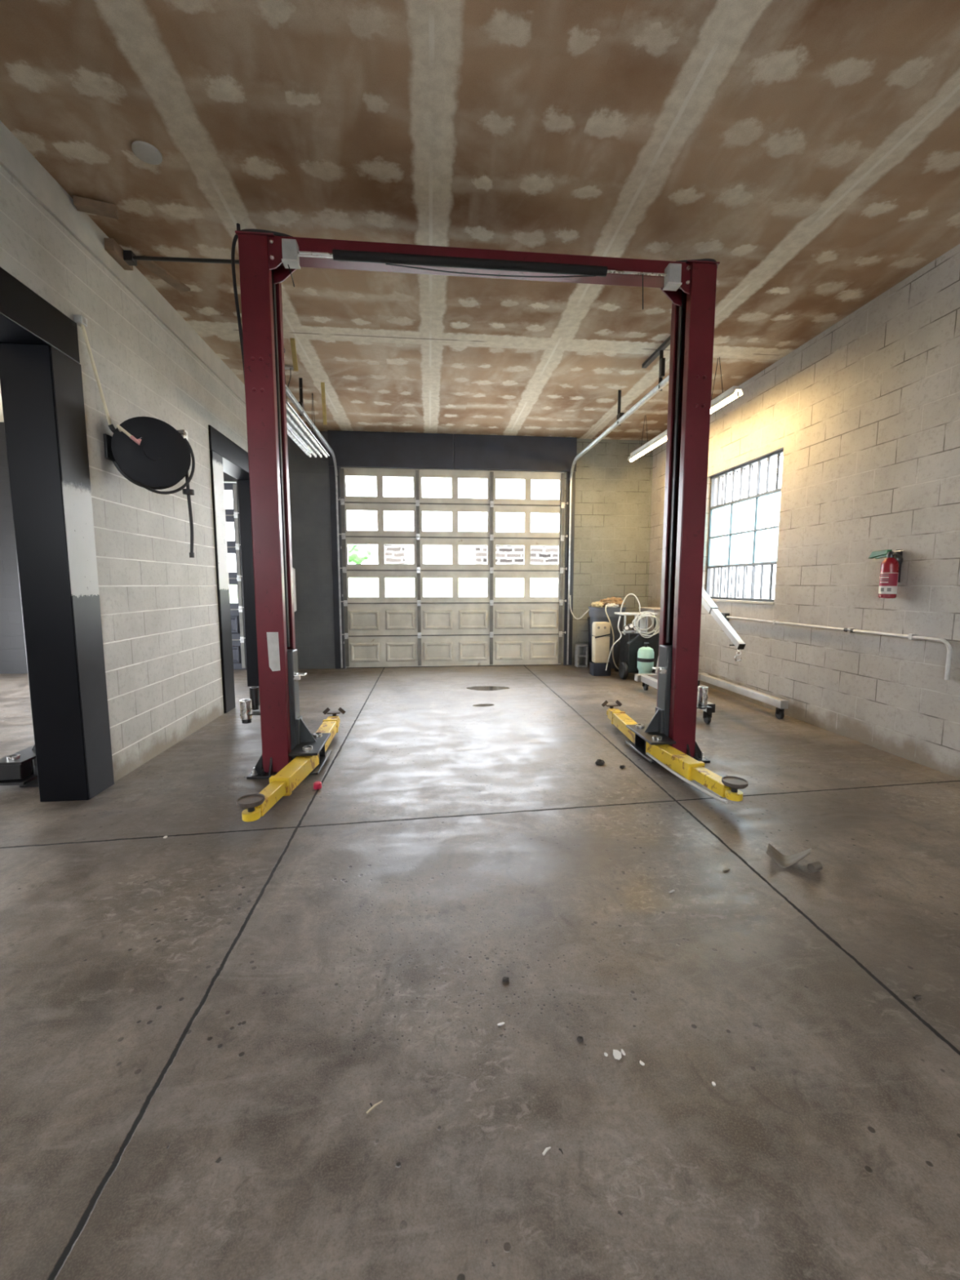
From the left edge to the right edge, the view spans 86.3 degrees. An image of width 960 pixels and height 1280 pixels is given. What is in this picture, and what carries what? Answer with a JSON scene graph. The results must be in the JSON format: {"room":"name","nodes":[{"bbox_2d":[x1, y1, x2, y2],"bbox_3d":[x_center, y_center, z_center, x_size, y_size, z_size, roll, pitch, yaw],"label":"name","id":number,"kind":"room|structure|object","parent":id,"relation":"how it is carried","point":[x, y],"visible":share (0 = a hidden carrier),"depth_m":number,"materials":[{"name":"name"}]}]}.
{"room":"auto repair garage","nodes":[
{"label":"auto repair garage","id":0,"kind":"room"},
{"bbox_2d":[0,164,248,782],"bbox_3d":[-2.696,-0.804,2.518,0.260,3.920,12.080,-1,6,-6],"label":"wall","id":1,"kind":"structure","parent":0,"point":[159,612],"depth_m":4.10,"materials":[{"name":"beige concrete"}]},
{"bbox_2d":[0,266,114,801],"bbox_3d":[-2.616,-0.331,1.788,0.306,3.135,3.480,-1,6,-6],"label":"trim","id":2,"kind":"structure","parent":1,"relation":"attached to","point":[41,380],"depth_m":3.27,"materials":[{"name":"black paint"}]},
{"bbox_2d":[73,314,142,444],"bbox_3d":[-2.608,-1.771,3.565,0.194,0.763,0.342,4,8,35],"label":"air line","id":3,"kind":"object","parent":1,"relation":"attached to","point":[80,320],"visible":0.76,"depth_m":3.52,"materials":[{"name":"pale yellow rubber"},{"name":"red rubber"},{"name":"galvanised steel"}]},
{"bbox_2d":[104,237,133,270],"bbox_3d":[-2.650,-2.829,3.759,0.063,0.080,0.240,-1,6,-6],"label":"batten","id":4,"kind":"object","parent":1,"relation":"attached to","point":[112,246],"visible":0.77,"depth_m":3.69,"materials":[{"name":"brown wood"}]},
{"bbox_2d":[0,120,245,404],"bbox_3d":[-2.554,-2.645,2.333,0.025,0.220,12.080,-1,6,-6],"label":"trim","id":5,"kind":"structure","parent":1,"relation":"attached to","point":[15,158],"depth_m":3.52,"materials":[{"name":"grey paint"}]},
{"bbox_2d":[102,416,195,557],"bbox_3d":[-2.470,-1.141,3.874,0.574,1.010,0.225,-5,8,-39],"label":"hose reel","id":6,"kind":"object","parent":1,"relation":"attached to","point":[162,460],"visible":0.97,"depth_m":3.79,"materials":[{"name":"black paint"}]},
{"bbox_2d":[208,424,258,713],"bbox_3d":[-3.076,-0.819,6.455,0.306,3.105,1.850,-1,6,-6],"label":"trim","id":7,"kind":"structure","parent":1,"relation":"attached to","point":[226,456],"depth_m":5.87,"materials":[{"name":"black paint"}]},
{"bbox_2d":[223,483,245,670],"bbox_3d":[-5.498,-1.012,8.363,3.200,3.080,0.122,-1,6,-6],"label":"door","id":8,"kind":"structure","parent":1,"relation":"in","point":[231,514],"depth_m":8.52,"materials":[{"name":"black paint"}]},
{"bbox_2d":[292,567,296,612],"bbox_3d":[-3.001,-0.774,7.933,0.178,0.700,0.550,-1,6,-6],"label":"electrical panel","id":9,"kind":"object","parent":1,"relation":"attached to","point":[293,569],"visible":0.25,"depth_m":8.11,"materials":[{"name":"grey metal"}]},
{"bbox_2d":[0,422,653,674],"bbox_3d":[-2.695,-1.468,8.677,11.950,3.920,0.250,-1,6,-6],"label":"wall","id":10,"kind":"structure","parent":0,"point":[613,492],"depth_m":8.75,"materials":[{"name":"grey paint"}]},
{"bbox_2d":[328,466,344,668],"bbox_3d":[-2.403,-1.178,8.600,0.150,3.360,0.020,-1,6,-6],"label":"trim","id":11,"kind":"structure","parent":10,"relation":"attached to","point":[331,469],"depth_m":8.58,"materials":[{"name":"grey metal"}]},
{"bbox_2d":[327,430,577,471],"bbox_3d":[-0.415,-3.145,8.559,4.140,0.560,0.070,-1,6,-6],"label":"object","id":12,"kind":"structure","parent":10,"relation":"attached to","point":[357,449],"depth_m":8.52,"materials":[{"name":"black paint"}]},
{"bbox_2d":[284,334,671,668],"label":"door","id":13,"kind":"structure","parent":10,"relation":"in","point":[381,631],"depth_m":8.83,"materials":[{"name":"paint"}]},
{"bbox_2d":[569,595,599,619],"bbox_3d":[1.759,-0.552,8.732,0.072,0.414,0.640,-5,8,-39],"label":"cable","id":14,"kind":"object","parent":13,"relation":"hanging from","point":[570,595],"visible":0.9,"depth_m":8.92,"materials":[{"name":"beige rubber"}]},
{"bbox_2d":[563,471,575,665],"bbox_3d":[1.568,-1.220,8.987,0.150,3.360,0.020,-1,6,-6],"label":"trim","id":15,"kind":"structure","parent":10,"relation":"attached to","point":[573,483],"depth_m":8.97,"materials":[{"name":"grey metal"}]},
{"bbox_2d":[0,664,959,1279],"bbox_3d":[-1.981,1.183,2.929,11.800,0.120,12.330,-1,6,-6],"label":"floor","id":16,"kind":"structure","parent":0,"point":[202,1024],"depth_m":1.74,"materials":[{"name":"concrete"}]},
{"bbox_2d":[0,744,38,787],"bbox_3d":[-4.668,-0.862,3.373,3.598,3.849,2.318,-1,6,-6],"label":"lift","id":17,"kind":"object","parent":16,"relation":"on","point":[18,768],"visible":0.13,"depth_m":3.62,"materials":[{"name":"black metal"}]},
{"bbox_2d":[313,781,321,789],"bbox_3d":[-1.149,1.027,3.622,0.060,0.042,0.060,-1,6,-6],"label":"cap","id":18,"kind":"object","parent":16,"relation":"on","point":[317,784],"visible":1,"depth_m":3.60,"materials":[{"name":"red plastic"}]},
{"bbox_2d":[366,1100,382,1114],"bbox_3d":[-0.290,1.282,1.407,0.050,0.007,0.006,-6,8,-43],"label":"splinter","id":19,"kind":"object","parent":16,"relation":"on","point":[380,1102],"visible":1,"depth_m":1.40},
{"bbox_2d":[231,222,748,822],"bbox_3d":[0.068,-0.920,3.917,3.925,3.850,2.224,-1,6,-6],"label":"lift","id":20,"kind":"object","parent":16,"relation":"on","point":[291,753],"visible":1,"depth_m":3.79,"materials":[{"name":"red paint"}]},
{"bbox_2d":[123,249,239,266],"bbox_3d":[-2.144,-2.793,3.761,0.964,0.133,0.078,0,6,4],"label":"ceiling pipe","id":21,"kind":"object","parent":20,"relation":"attached to","point":[131,259],"visible":0.94,"depth_m":3.75,"materials":[{"name":"black metal"}]},
{"bbox_2d":[239,698,252,724],"bbox_3d":[-1.864,0.569,4.082,0.087,0.182,0.087,-1,6,-6],"label":"adapter","id":22,"kind":"object","parent":20,"relation":"attached to","point":[246,706],"visible":1,"depth_m":4.05,"materials":[{"name":"metal"}]},
{"bbox_2d":[241,806,261,822],"bbox_3d":[-1.318,1.000,2.961,0.099,0.051,0.123,-1,6,-6],"label":"socket","id":23,"kind":"object","parent":20,"relation":"attached to","point":[249,815],"depth_m":2.92,"materials":[{"name":"yellow paint"}]},
{"bbox_2d":[248,686,259,710],"bbox_3d":[-1.833,0.474,4.165,0.073,0.182,0.073,-1,6,-6],"label":"adapter","id":24,"kind":"object","parent":20,"relation":"in","point":[254,691],"visible":0.88,"depth_m":4.14,"materials":[{"name":"black metal"}]},
{"bbox_2d":[697,685,708,709],"bbox_3d":[1.962,0.507,4.513,0.083,0.192,0.083,-1,6,-6],"label":"adapter","id":25,"kind":"object","parent":20,"relation":"in","point":[702,695],"visible":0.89,"depth_m":4.48,"materials":[{"name":"metal"}]},
{"bbox_2d":[724,787,742,801],"bbox_3d":[1.599,0.971,3.235,0.099,0.051,0.122,-1,6,-6],"label":"socket","id":26,"kind":"object","parent":20,"relation":"attached to","point":[733,794],"depth_m":3.20,"materials":[{"name":"yellow paint"}]},
{"bbox_2d":[497,1022,504,1026],"bbox_3d":[0.069,1.255,1.673,0.024,0.004,0.008,-3,7,-22],"label":"flake","id":27,"kind":"object","parent":16,"relation":"on","point":[501,1023],"visible":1,"depth_m":1.67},
{"bbox_2d":[502,976,509,982],"bbox_3d":[0.093,1.232,1.860,0.025,0.015,0.020,-1,6,-6],"label":"clod","id":28,"kind":"object","parent":16,"relation":"on","point":[505,979],"visible":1,"depth_m":1.85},
{"bbox_2d":[542,1146,551,1155],"bbox_3d":[0.169,1.293,1.298,0.027,0.008,0.007,-5,8,-41],"label":"splinter","id":29,"kind":"object","parent":16,"relation":"on","point":[546,1149],"visible":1,"depth_m":1.29,"materials":[{"name":"white"}]},
{"bbox_2d":[577,1035,583,1041],"bbox_3d":[0.315,1.259,1.617,0.021,0.012,0.017,-1,6,-6],"label":"clod","id":30,"kind":"object","parent":16,"relation":"on","point":[580,1038],"visible":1,"depth_m":1.61,"materials":[{"name":"soil"}]},
{"bbox_2d":[574,644,588,666],"bbox_3d":[1.782,0.272,9.008,0.190,0.390,0.180,-1,6,-6],"label":"cinder block","id":31,"kind":"object","parent":16,"relation":"on","point":[577,655],"visible":1,"depth_m":8.94,"materials":[{"name":"grey concrete"}]},
{"bbox_2d":[587,617,591,665],"bbox_3d":[2.066,0.035,9.010,0.329,0.860,0.307,-1,6,-6],"label":"waste bin","id":32,"kind":"object","parent":16,"relation":"on","point":[588,618],"visible":0.17,"depth_m":8.99,"materials":[{"name":"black plastic"}]},
{"bbox_2d":[595,759,604,764],"bbox_3d":[0.964,0.978,4.108,0.074,0.043,0.058,3,7,23],"label":"clod","id":33,"kind":"object","parent":16,"relation":"on","point":[599,762],"visible":1,"depth_m":4.09,"materials":[{"name":"grey soil"}]},
{"bbox_2d":[589,661,611,675],"bbox_3d":[1.920,0.456,8.182,0.300,0.200,0.240,-1,6,-6],"label":"plastic crate","id":34,"kind":"object","parent":16,"relation":"on","point":[595,668],"visible":0.89,"depth_m":8.07,"materials":[{"name":"black plastic"}]},
{"bbox_2d":[591,622,610,662],"bbox_3d":[1.921,0.036,8.133,0.255,0.640,0.192,-1,6,-6],"label":"plastic container","id":35,"kind":"object","parent":34,"relation":"on","point":[601,630],"visible":0.99,"depth_m":8.05,"materials":[{"name":"beige plastic"}]},
{"bbox_2d":[587,606,626,671],"bbox_3d":[2.116,-0.024,8.594,0.562,1.065,0.520,-1,6,-6],"label":"trash can","id":36,"kind":"object","parent":16,"relation":"on","point":[596,614],"visible":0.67,"depth_m":8.38,"materials":[{"name":"grey plastic"}]},
{"bbox_2d":[591,601,604,607],"bbox_3d":[1.965,-0.588,8.517,0.235,0.109,0.220,-1,6,-6],"label":"rag","id":37,"kind":"object","parent":36,"relation":"on","point":[596,604],"visible":0.94,"depth_m":8.46,"materials":[{"name":"beige fabric"}]},
{"bbox_2d":[604,604,618,669],"bbox_3d":[2.254,-0.025,8.243,0.491,1.067,0.105,2,6,14],"label":"hose","id":38,"kind":"object","parent":36,"relation":"attached to","point":[606,605],"visible":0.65,"depth_m":8.24,"materials":[{"name":"rubber"}]},
{"bbox_2d":[606,603,618,607],"bbox_3d":[2.165,-0.558,8.377,0.227,0.094,0.152,-1,6,-6],"label":"rag","id":39,"kind":"object","parent":36,"relation":"on","point":[611,605],"visible":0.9,"depth_m":8.34,"materials":[{"name":"white fabric"}]},
{"bbox_2d":[602,596,625,607],"bbox_3d":[2.218,-0.605,8.521,0.389,0.232,0.408,4,7,34],"label":"rag","id":40,"kind":"object","parent":36,"relation":"on","point":[618,601],"visible":0.69,"depth_m":8.42,"materials":[{"name":"beige fabric"}]},
{"bbox_2d":[613,1048,621,1059],"bbox_3d":[0.419,1.267,1.564,0.025,0.004,0.029,1,6,13],"label":"flake","id":41,"kind":"object","parent":16,"relation":"on","point":[617,1055],"visible":1,"depth_m":1.56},
{"bbox_2d":[605,593,659,679],"bbox_3d":[2.339,-0.054,7.774,0.884,1.301,0.700,-1,6,-6],"label":"cart","id":42,"kind":"object","parent":16,"relation":"on","point":[631,641],"visible":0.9,"depth_m":7.74,"materials":[{"name":"black paint"}]},
{"bbox_2d":[613,612,657,615],"bbox_3d":[2.401,-0.406,7.894,0.540,0.025,0.400,-1,6,-6],"label":"tray","id":43,"kind":"object","parent":42,"relation":"on","point":[618,613],"depth_m":7.73,"materials":[{"name":"metal"}]},
{"bbox_2d":[638,617,645,631],"bbox_3d":[2.446,-0.239,7.815,0.110,0.220,0.160,-1,6,-6],"label":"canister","id":44,"kind":"object","parent":42,"relation":"on","point":[642,623],"depth_m":7.74,"materials":[{"name":"grey"}]},
{"bbox_2d":[636,642,654,673],"bbox_3d":[2.465,0.275,7.620,0.244,0.481,0.244,-1,6,-6],"label":"gas cylinder","id":45,"kind":"object","parent":42,"relation":"on","point":[645,658],"visible":0.93,"depth_m":7.53,"materials":[{"name":"green metal"}]},
{"bbox_2d":[638,607,660,633],"bbox_3d":[2.909,-0.031,8.545,0.330,1.010,0.610,-1,6,-6],"label":"base cabinet","id":46,"kind":"object","parent":16,"relation":"on","point":[653,610],"visible":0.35,"depth_m":8.31,"materials":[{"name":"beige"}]},
{"bbox_2d":[638,607,660,610],"bbox_3d":[2.909,-0.518,8.493,0.330,0.030,0.610,-1,6,-6],"label":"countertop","id":47,"kind":"structure","parent":46,"relation":"on","point":[644,608],"depth_m":8.40,"materials":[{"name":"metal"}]},
{"bbox_2d":[634,586,788,723],"bbox_3d":[2.711,-0.146,6.141,1.010,1.834,1.883,-1,6,-6],"label":"engine hoist","id":48,"kind":"object","parent":16,"relation":"on","point":[647,679],"visible":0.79,"depth_m":5.81,"materials":[{"name":"silver metal"}]},
{"bbox_2d":[722,867,729,871],"bbox_3d":[1.238,1.157,2.578,0.046,0.006,0.018,-3,7,-23],"label":"chip","id":49,"kind":"object","parent":16,"relation":"on","point":[725,869],"visible":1,"depth_m":2.57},
{"bbox_2d":[765,843,822,872],"bbox_3d":[1.605,1.102,2.615,0.247,0.105,0.153,4,7,31],"label":"scrap","id":50,"kind":"object","parent":16,"relation":"on","point":[782,860],"visible":1,"depth_m":2.62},
{"bbox_2d":[913,994,921,999],"bbox_3d":[1.522,1.240,1.782,0.032,0.010,0.009,-2,7,-20],"label":"splinter","id":51,"kind":"object","parent":16,"relation":"on","point":[916,996],"visible":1,"depth_m":1.78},
{"bbox_2d":[0,0,959,440],"bbox_3d":[-2.081,-2.813,2.488,12.000,0.120,12.330,-1,6,-6],"label":"ceiling","id":52,"kind":"structure","parent":0,"point":[809,150],"depth_m":3.04,"materials":[{"name":"paint"}]},
{"bbox_2d":[72,195,118,219],"bbox_3d":[-2.517,-2.836,3.357,0.228,0.050,0.070,-2,7,-21],"label":"batten","id":53,"kind":"object","parent":52,"relation":"attached to","point":[82,204],"visible":1,"depth_m":3.34,"materials":[{"name":"brown wood"}]},
{"bbox_2d":[137,255,190,292],"bbox_3d":[-2.542,-2.937,4.117,0.100,0.020,0.452,1,6,12],"label":"batten","id":54,"kind":"object","parent":52,"relation":"attached to","point":[151,265],"visible":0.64,"depth_m":4.11,"materials":[{"name":"brown wood"}]},
{"bbox_2d":[284,364,293,387],"bbox_3d":[-2.213,-3.017,5.884,0.160,0.241,0.080,-1,6,-6],"label":"ceiling hook","id":55,"kind":"object","parent":52,"relation":"attached to","point":[290,367],"visible":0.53,"depth_m":5.87,"materials":[{"name":"grey paint"}]},
{"bbox_2d":[289,337,298,371],"bbox_3d":[-1.900,-2.918,5.238,0.060,0.303,0.046,-1,6,-6],"label":"strap","id":56,"kind":"object","parent":52,"relation":"hanging from","point":[292,340],"visible":1,"depth_m":5.24,"materials":[{"name":"yellow fabric"}]},
{"bbox_2d":[284,377,329,457],"bbox_3d":[-2.117,-2.769,5.961,0.300,0.752,2.100,-1,6,-6],"label":"strip light","id":57,"kind":"object","parent":52,"relation":"hanging from","point":[297,430],"visible":0.71,"depth_m":6.11,"materials":[{"name":"metal"}]},
{"bbox_2d":[320,382,327,425],"bbox_3d":[-1.947,-2.946,6.388,0.050,0.491,0.056,-1,6,-6],"label":"strap","id":58,"kind":"object","parent":52,"relation":"hanging from","point":[322,384],"visible":1,"depth_m":6.38,"materials":[{"name":"yellow fabric"}]},
{"bbox_2d":[627,417,666,462],"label":"strip light","id":59,"kind":"object","parent":52,"relation":"hanging from","point":[661,437],"depth_m":7.44,"materials":[{"name":"white plastic"}]},
{"bbox_2d":[710,356,743,413],"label":"strip light","id":60,"kind":"object","parent":52,"relation":"hanging from","point":[727,396],"depth_m":5.52,"materials":[{"name":"white plastic"}]},
{"bbox_2d":[647,244,959,778],"bbox_3d":[3.729,-0.872,3.144,0.250,3.920,12.080,-1,6,-6],"label":"wall","id":61,"kind":"structure","parent":0,"point":[864,415],"depth_m":4.66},
{"bbox_2d":[705,448,783,604],"bbox_3d":[3.371,-1.346,6.521,0.234,1.740,1.585,-1,6,-6],"label":"window","id":62,"kind":"structure","parent":61,"relation":"in","point":[744,599],"depth_m":6.63,"materials":[{"name":"glass"}]},
{"bbox_2d":[720,613,951,679],"bbox_3d":[3.369,-0.032,5.324,0.060,0.342,3.034,-1,6,-6],"label":"conduit","id":63,"kind":"object","parent":61,"relation":"attached to","point":[911,636],"visible":0.92,"depth_m":4.46,"materials":[{"name":"metal"}]},
{"bbox_2d":[868,549,903,598],"bbox_3d":[3.419,-0.556,4.314,0.146,0.402,0.309,-1,6,-6],"label":"fire extinguisher","id":64,"kind":"object","parent":61,"relation":"attached to","point":[891,566],"visible":1,"depth_m":4.24,"materials":[{"name":"metal"}]},
{"label":"outside","id":65,"kind":"structure","parent":0,"visible":0},
{"bbox_3d":[33.428,2.802,-12.000,55.850,0.100,49.130,-1,6,-6],"label":"ground","id":66,"kind":"structure","parent":65,"visible":0},
{"bbox_2d":[718,541,777,599],"bbox_3d":[6.538,-0.766,9.587,0.090,2.370,10.860,-1,6,-6],"label":"fence","id":67,"kind":"object","parent":66,"relation":"on","point":[767,557],"visible":0.16,"depth_m":11.85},
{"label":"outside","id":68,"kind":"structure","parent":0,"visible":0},
{"bbox_2d":[229,575,758,603],"bbox_3d":[-3.318,-3.237,33.685,120.000,2.320,24.000,-1,6,-6],"label":"grass bank","id":69,"kind":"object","parent":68,"point":[358,587],"visible":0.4,"depth_m":33.10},
{"bbox_2d":[347,544,373,564],"bbox_3d":[-11.298,-6.894,41.666,5.026,3.689,4.024,-1,6,-6],"label":"tree","id":70,"kind":"object","parent":69,"relation":"on","point":[357,553],"visible":0.3,"depth_m":40.23,"materials":[{"name":"green plant"}]},
{"bbox_2d":[384,544,558,564],"bbox_3d":[1.047,-6.523,42.149,17.600,3.000,0.600,-1,6,-6],"label":"stone wall","id":71,"kind":"structure","parent":69,"relation":"on","point":[393,553],"depth_m":41.65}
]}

